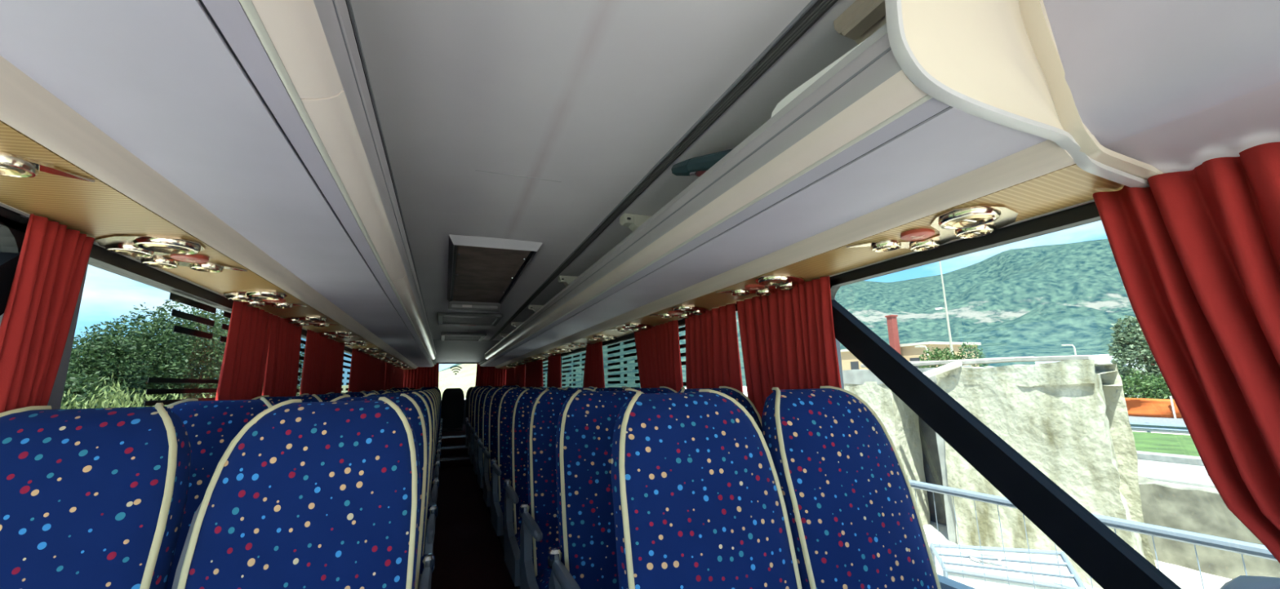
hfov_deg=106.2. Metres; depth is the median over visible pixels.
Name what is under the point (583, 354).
window
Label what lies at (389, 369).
window curtain
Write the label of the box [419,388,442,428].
seat
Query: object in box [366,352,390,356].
cluster
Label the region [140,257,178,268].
light
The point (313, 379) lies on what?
window curtain
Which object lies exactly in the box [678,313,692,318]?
light
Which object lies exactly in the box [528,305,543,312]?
bracket
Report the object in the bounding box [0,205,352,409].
window frame
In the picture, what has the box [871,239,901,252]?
light
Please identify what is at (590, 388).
seat
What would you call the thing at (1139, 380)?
bush
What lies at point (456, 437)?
step
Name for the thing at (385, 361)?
cluster
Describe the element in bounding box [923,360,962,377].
leaning board
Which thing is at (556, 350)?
cluster
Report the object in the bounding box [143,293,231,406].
window
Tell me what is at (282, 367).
window curtain
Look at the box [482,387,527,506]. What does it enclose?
seat
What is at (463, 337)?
ceiling vent
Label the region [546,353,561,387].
window curtain
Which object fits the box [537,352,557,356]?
cluster
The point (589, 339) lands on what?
light
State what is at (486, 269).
roof hatch
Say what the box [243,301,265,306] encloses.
light
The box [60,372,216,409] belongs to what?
shrub
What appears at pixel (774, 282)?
cluster
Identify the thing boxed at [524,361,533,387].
window curtain
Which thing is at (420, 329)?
diffuser
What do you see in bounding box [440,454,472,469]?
step
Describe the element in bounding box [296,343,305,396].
leafy tree
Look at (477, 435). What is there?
seat
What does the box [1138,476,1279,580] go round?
stone wall
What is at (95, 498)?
seat
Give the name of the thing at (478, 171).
trim
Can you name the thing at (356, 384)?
window curtain
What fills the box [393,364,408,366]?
cluster
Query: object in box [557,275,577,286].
bracket
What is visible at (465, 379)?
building
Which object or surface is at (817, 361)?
window curtain
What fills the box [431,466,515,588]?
floor
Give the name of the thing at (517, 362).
cluster
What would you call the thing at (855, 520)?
seat
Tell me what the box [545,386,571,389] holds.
seat
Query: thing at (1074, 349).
street lamp
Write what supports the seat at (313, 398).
on the platform
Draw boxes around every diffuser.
[251,0,343,98]
[301,89,406,280]
[391,275,421,321]
[412,318,427,339]
[421,337,431,350]
[426,347,433,356]
[485,353,496,359]
[493,346,507,355]
[503,335,524,348]
[520,315,555,337]
[549,269,626,319]
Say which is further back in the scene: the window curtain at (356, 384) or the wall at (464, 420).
the wall at (464, 420)
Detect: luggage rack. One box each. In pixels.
[0,0,436,369]
[477,22,1124,368]
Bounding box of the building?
[840,342,981,370]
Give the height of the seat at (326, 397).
1.157 m
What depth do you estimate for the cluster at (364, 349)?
4.81 m
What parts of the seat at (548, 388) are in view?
backrest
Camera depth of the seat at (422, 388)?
8.18 m
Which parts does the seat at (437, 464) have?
backrest, armrest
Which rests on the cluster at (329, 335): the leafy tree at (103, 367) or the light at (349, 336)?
the light at (349, 336)
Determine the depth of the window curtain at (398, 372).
9.30 m
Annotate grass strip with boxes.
[1131,431,1199,457]
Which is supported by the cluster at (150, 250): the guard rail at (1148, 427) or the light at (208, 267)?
the light at (208, 267)
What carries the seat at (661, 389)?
on the platform
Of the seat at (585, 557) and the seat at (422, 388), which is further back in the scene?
the seat at (422, 388)
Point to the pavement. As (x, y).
(1155, 470)
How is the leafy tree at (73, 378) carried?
on the grass verge
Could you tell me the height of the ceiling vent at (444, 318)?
0.048 m
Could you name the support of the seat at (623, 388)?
on the platform
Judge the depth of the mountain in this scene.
426.92 m
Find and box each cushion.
[442,427,463,431]
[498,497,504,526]
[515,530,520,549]
[535,569,551,588]
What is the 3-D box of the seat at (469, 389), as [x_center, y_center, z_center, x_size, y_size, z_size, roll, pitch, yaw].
[-3.348,2.480,9.873,0.445,1.149,0.781,3,-11,-22]
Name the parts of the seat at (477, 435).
backrest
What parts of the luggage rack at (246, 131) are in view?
edge trim, service panel, panel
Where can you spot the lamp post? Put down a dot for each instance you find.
(941, 274)
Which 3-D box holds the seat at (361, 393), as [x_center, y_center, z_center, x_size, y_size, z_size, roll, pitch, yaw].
[-2.101,1.251,3.247,0.421,1.157,0.789,3,-11,-22]
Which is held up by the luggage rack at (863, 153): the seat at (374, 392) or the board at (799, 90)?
the board at (799, 90)
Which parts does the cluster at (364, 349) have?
plate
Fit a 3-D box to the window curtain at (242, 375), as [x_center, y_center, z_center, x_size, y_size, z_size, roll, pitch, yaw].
[-1.790,0.540,2.148,0.045,0.986,0.539,3,-11,-22]
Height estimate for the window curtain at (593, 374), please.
0.986 m
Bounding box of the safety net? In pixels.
[1122,395,1182,418]
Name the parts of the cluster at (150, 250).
blade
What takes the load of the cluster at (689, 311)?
attached to the luggage rack at (863, 153)
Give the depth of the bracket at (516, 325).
6.39 m
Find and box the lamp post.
[934,261,954,359]
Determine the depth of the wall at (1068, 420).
6.41 m
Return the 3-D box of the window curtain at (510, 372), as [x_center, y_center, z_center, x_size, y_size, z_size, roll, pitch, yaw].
[-2.859,2.108,10.553,0.046,0.986,1.508,3,-11,-22]
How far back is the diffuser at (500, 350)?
6.73 m
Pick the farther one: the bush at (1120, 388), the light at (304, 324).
the bush at (1120, 388)
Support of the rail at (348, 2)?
attached to the ceiling
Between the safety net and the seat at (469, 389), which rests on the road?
the safety net
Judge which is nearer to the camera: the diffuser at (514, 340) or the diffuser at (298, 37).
the diffuser at (298, 37)
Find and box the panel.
[1043,0,1279,173]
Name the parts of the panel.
panel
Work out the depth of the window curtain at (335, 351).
3.88 m
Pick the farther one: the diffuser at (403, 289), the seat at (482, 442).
the seat at (482, 442)
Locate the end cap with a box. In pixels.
[884,0,1164,187]
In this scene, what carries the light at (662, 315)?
on the cluster at (689, 311)
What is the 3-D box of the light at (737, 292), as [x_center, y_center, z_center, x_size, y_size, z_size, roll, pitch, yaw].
[0.448,-0.009,2.144,0.082,0.018,0.081,-3,-11,11]
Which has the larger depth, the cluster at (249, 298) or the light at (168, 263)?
the cluster at (249, 298)
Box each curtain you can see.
[0,213,94,413]
[215,301,273,400]
[262,315,302,397]
[299,329,328,395]
[323,338,344,394]
[347,348,364,392]
[363,353,375,391]
[373,358,386,391]
[383,362,394,390]
[393,366,404,387]
[403,363,439,389]
[475,363,506,386]
[505,367,515,386]
[514,364,525,387]
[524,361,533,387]
[532,359,542,387]
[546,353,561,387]
[582,342,604,388]
[634,320,683,392]
[684,303,743,393]
[736,289,799,418]
[791,275,841,389]
[1093,142,1279,563]
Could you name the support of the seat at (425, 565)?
on the platform
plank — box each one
[860,360,937,367]
[911,356,1026,366]
[960,355,1091,364]
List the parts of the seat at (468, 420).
backrest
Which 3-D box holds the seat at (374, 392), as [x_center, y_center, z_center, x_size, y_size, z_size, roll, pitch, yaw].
[-2.382,1.385,3.941,0.421,1.157,0.789,3,-11,-22]
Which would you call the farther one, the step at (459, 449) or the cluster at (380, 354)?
the step at (459, 449)
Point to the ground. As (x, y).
(1185, 579)
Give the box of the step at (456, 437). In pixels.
[440,424,466,445]
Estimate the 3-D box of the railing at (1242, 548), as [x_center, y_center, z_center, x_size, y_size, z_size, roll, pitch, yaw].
[1.975,1.898,2.081,0.044,1.903,5.440,3,-11,-22]
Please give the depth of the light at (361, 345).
4.33 m
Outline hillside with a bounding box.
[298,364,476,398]
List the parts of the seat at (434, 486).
backrest, armrest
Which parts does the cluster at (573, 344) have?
plate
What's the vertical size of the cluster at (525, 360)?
0.034 m
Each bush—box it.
[918,342,989,368]
[1118,368,1173,399]
[1118,384,1134,398]
[1136,373,1173,399]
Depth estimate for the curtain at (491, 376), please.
11.30 m
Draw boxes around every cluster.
[0,151,95,182]
[95,234,247,272]
[223,290,307,308]
[283,316,339,327]
[316,331,359,338]
[338,341,373,346]
[355,347,382,352]
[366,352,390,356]
[375,356,393,359]
[382,360,400,362]
[389,362,404,364]
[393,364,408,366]
[514,361,528,364]
[523,359,536,361]
[528,356,546,359]
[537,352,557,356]
[549,348,572,352]
[563,342,591,347]
[582,334,617,341]
[609,323,653,332]
[649,305,709,318]
[715,274,806,296]
[846,204,1017,252]
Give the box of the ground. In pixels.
[464,386,1231,588]
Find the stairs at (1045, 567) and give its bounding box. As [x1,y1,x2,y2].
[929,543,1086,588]
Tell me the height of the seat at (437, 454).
1.157 m
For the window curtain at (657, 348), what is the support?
hanging from the luggage rack at (863, 153)
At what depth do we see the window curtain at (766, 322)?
2.14 m
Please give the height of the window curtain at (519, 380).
0.986 m
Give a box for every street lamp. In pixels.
[915,346,928,355]
[1061,344,1076,355]
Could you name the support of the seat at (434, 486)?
on the platform
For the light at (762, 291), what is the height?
0.018 m
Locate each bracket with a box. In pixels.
[499,333,508,337]
[511,322,522,328]
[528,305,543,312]
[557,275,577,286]
[619,213,651,231]
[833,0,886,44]
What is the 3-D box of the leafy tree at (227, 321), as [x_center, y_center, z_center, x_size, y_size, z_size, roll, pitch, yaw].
[-12.837,2.651,14.155,3.427,5.582,3.456,4,-12,-26]
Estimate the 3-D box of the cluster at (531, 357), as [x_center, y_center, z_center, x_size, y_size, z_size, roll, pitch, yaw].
[-1.485,0.920,6.984,0.223,0.034,0.405,3,-11,-22]
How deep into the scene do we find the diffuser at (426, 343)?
5.38 m
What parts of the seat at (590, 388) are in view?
backrest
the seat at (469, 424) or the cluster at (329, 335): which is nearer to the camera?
the cluster at (329, 335)
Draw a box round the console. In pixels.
[1219,576,1279,588]
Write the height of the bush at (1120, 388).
2.285 m
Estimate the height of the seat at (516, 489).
1.157 m
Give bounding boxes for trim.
[478,170,559,182]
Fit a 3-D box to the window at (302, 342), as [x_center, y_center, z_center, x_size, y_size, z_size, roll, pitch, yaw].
[-2.254,0.740,3.125,0.008,1.005,1.490,3,-11,-22]
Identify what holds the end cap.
attached to the luggage rack at (863, 153)
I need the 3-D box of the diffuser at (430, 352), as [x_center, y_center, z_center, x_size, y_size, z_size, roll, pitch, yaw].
[-2.958,0.819,6.787,0.060,0.035,1.456,3,-11,-22]
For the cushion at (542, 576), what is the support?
on the seat at (540, 524)
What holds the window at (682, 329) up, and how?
in the window frame at (1102, 554)
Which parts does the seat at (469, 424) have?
backrest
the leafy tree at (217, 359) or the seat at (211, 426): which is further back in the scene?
the leafy tree at (217, 359)
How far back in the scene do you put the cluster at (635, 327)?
3.37 m
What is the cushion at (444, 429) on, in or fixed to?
on the seat at (452, 406)
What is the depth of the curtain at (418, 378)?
10.76 m
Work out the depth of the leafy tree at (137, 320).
11.47 m
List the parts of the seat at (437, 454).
backrest, armrest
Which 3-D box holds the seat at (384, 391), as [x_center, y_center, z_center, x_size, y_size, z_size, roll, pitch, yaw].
[-2.679,1.525,4.670,0.421,1.157,0.789,3,-11,-22]
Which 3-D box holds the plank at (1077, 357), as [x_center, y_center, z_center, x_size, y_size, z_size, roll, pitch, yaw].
[5.304,0.931,6.797,0.063,0.087,1.807,2,-11,-17]
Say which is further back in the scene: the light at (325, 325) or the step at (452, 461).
the step at (452, 461)
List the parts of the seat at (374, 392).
backrest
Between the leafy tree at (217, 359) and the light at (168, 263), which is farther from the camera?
the leafy tree at (217, 359)
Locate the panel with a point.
(1168, 86)
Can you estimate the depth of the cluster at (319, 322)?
2.72 m
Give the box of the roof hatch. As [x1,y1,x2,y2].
[447,235,542,311]
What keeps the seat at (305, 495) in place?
on the platform
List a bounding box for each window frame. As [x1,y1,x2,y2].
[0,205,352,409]
[524,201,1181,588]
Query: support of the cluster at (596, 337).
attached to the luggage rack at (863, 153)
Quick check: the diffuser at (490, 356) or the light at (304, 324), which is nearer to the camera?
the light at (304, 324)
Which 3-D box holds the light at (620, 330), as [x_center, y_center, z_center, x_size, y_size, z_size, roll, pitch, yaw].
[-0.126,0.264,3.558,0.082,0.020,0.081,3,-11,-22]
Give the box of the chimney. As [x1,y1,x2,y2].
[884,315,901,355]
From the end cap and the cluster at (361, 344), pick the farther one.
the cluster at (361, 344)
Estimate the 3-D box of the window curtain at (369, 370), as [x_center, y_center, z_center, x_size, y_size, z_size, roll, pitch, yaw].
[-3.210,1.212,5.647,0.041,0.986,0.799,3,-11,-22]
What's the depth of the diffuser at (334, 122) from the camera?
1.06 m
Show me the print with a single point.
(913, 237)
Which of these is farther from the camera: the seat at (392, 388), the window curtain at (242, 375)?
the seat at (392, 388)
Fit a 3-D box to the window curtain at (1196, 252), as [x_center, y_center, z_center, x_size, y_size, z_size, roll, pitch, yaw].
[1.132,0.284,0.661,0.094,1.136,0.652,3,-11,-22]
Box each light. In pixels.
[0,151,39,177]
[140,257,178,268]
[189,262,223,272]
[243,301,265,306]
[271,302,293,308]
[293,322,309,326]
[313,323,328,327]
[324,335,336,338]
[338,335,351,338]
[355,343,366,346]
[588,337,598,341]
[617,328,628,332]
[631,328,642,332]
[660,313,674,318]
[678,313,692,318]
[731,288,750,296]
[755,288,774,295]
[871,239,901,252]
[908,239,941,251]
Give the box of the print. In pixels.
[911,235,923,239]
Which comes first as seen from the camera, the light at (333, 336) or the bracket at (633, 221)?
the bracket at (633, 221)
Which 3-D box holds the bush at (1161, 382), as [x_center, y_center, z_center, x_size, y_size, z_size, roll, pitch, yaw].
[30.038,5.761,27.302,2.801,2.542,2.582,3,-11,-22]
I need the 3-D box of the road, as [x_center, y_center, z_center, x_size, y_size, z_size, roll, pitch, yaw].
[19.942,8.313,33.905,6.700,0.300,230.000,3,-11,-22]
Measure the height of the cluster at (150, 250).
0.034 m
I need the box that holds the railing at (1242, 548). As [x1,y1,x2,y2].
[908,480,1277,588]
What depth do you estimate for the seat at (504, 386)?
8.68 m
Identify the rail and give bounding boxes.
[345,0,433,340]
[488,0,838,341]
[1128,422,1189,433]
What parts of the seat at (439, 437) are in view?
backrest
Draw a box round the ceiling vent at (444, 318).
[437,312,502,326]
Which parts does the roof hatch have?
hatch panel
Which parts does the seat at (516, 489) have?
armrest, backrest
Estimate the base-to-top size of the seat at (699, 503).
1.157 m
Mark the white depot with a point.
(1104, 359)
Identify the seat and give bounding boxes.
[0,403,191,588]
[166,397,275,588]
[172,397,421,588]
[251,394,324,404]
[297,392,346,402]
[326,391,367,397]
[330,393,435,588]
[345,391,379,394]
[359,390,386,394]
[364,391,438,577]
[382,391,439,555]
[390,387,410,391]
[394,390,440,504]
[402,390,440,506]
[408,389,441,449]
[412,389,442,447]
[416,389,442,434]
[419,386,443,424]
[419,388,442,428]
[440,388,464,431]
[465,386,473,429]
[465,386,493,447]
[467,387,496,456]
[470,387,501,464]
[473,387,506,475]
[477,387,515,488]
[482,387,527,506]
[490,387,542,536]
[501,385,519,388]
[502,387,565,586]
[519,388,595,588]
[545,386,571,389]
[547,388,644,588]
[564,386,595,390]
[592,386,628,391]
[610,389,802,588]
[628,386,676,394]
[678,386,762,433]
[761,386,941,588]
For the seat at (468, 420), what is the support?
on the platform
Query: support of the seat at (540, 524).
on the platform
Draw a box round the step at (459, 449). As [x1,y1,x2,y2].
[440,444,467,456]
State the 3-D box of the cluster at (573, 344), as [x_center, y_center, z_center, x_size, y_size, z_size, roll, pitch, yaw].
[-0.624,0.512,4.864,0.223,0.034,0.405,3,-11,-22]
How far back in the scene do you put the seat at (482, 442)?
5.21 m
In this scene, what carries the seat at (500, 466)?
on the platform
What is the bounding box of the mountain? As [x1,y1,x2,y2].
[439,239,1145,388]
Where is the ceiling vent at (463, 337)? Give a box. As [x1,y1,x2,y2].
[440,333,486,342]
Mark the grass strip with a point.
(1173, 444)
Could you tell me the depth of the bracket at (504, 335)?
7.72 m
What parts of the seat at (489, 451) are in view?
armrest, backrest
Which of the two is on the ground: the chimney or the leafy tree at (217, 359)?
the chimney
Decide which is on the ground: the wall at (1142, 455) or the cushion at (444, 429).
the wall at (1142, 455)
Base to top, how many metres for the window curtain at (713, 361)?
0.986 m
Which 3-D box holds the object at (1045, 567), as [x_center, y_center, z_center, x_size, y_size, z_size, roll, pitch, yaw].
[3.176,2.767,4.157,1.064,0.898,0.953,-7,-12,29]
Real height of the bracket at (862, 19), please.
0.150 m
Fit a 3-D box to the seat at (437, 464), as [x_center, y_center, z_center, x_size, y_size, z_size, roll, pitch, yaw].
[-1.672,1.274,3.417,0.466,1.157,0.789,3,-11,-22]
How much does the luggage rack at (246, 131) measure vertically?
0.209 m
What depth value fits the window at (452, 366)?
11.12 m
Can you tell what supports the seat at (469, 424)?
on the platform
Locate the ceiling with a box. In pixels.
[350,0,857,362]
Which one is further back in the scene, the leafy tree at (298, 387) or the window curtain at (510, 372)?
the leafy tree at (298, 387)
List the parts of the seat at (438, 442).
backrest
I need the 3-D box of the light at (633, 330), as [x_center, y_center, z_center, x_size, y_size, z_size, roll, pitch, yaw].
[-0.021,0.262,3.539,0.082,0.018,0.081,-3,-11,11]
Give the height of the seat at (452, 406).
1.149 m
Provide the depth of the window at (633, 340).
4.17 m
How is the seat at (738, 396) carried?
on the platform
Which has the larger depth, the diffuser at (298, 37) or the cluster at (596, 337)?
the cluster at (596, 337)
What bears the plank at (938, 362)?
on the wall at (1068, 420)
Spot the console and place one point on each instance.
(1240, 582)
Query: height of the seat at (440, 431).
1.157 m
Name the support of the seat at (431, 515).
on the platform
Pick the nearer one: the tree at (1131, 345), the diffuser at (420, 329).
the diffuser at (420, 329)
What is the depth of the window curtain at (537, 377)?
7.41 m
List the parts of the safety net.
net post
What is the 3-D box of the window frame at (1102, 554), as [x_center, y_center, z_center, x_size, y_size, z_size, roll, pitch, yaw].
[-0.654,1.347,5.313,0.160,2.560,13.350,3,-11,-22]
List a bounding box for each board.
[771,36,869,117]
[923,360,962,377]
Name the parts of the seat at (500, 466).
armrest, backrest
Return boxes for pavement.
[1136,459,1214,487]
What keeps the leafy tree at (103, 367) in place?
on the grass verge
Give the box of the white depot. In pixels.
[1035,354,1169,399]
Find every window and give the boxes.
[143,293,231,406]
[261,340,306,394]
[341,354,351,391]
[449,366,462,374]
[542,362,547,386]
[561,353,586,386]
[607,339,639,388]
[678,327,686,386]
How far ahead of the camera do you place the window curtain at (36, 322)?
1.05 m
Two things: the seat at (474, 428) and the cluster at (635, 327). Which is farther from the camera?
the seat at (474, 428)
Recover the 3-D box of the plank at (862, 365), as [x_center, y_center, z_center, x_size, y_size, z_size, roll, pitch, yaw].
[4.832,1.249,8.628,0.063,0.094,2.202,3,-11,-20]
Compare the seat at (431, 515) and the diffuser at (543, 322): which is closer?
the seat at (431, 515)
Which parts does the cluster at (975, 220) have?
blade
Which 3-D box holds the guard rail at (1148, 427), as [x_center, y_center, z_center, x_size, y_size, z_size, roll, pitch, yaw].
[20.008,6.260,23.364,0.170,0.520,150.000,3,-11,-22]
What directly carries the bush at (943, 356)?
on the ground
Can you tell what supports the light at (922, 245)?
attached to the cluster at (975, 220)
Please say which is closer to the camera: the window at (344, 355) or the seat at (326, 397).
the seat at (326, 397)
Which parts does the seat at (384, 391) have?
backrest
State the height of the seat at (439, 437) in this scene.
1.157 m
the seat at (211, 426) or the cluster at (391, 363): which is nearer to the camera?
the seat at (211, 426)
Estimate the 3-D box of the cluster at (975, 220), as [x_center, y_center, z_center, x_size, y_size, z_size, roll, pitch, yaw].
[0.811,-0.167,1.329,0.223,0.034,0.405,3,-11,-22]
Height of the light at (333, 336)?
0.020 m
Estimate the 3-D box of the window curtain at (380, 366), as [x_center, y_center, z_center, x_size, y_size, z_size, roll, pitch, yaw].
[-3.599,1.397,6.606,0.050,0.986,1.210,3,-11,-22]
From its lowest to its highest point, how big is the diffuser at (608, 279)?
0.035 m
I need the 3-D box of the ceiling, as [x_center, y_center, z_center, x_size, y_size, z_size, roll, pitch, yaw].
[-1.743,0.223,5.032,2.320,0.352,13.450,3,-11,-22]
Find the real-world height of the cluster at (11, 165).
0.034 m
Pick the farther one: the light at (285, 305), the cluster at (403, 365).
the cluster at (403, 365)
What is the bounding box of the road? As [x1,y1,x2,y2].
[1127,416,1189,434]
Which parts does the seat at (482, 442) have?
armrest, backrest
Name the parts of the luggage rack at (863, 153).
panel, underside panel, beige moulding, service panel, edge trim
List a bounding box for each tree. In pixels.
[60,364,129,408]
[62,318,173,408]
[66,302,217,407]
[70,325,164,399]
[109,299,228,404]
[160,306,262,398]
[191,319,303,395]
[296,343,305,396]
[1106,315,1172,399]
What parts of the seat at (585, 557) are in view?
armrest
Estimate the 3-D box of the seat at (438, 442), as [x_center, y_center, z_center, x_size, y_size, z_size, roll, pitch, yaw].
[-2.250,1.547,4.840,0.466,1.157,0.789,3,-11,-22]
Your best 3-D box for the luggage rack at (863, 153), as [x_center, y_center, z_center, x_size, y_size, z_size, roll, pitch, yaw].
[-1.359,0.647,6.088,0.708,0.209,11.360,3,-11,-22]
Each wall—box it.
[435,362,479,424]
[842,360,1155,588]
[1134,450,1204,466]
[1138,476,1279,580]
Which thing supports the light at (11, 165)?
on the cluster at (11, 165)
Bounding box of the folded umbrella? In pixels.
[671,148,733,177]
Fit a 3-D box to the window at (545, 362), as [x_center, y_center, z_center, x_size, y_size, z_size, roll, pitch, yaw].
[-1.321,1.422,6.935,0.008,1.005,1.330,3,-11,-22]
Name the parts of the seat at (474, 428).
backrest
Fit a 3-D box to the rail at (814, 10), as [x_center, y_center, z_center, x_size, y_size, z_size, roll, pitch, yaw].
[-0.802,-0.081,4.048,0.046,0.020,10.650,3,-11,-22]

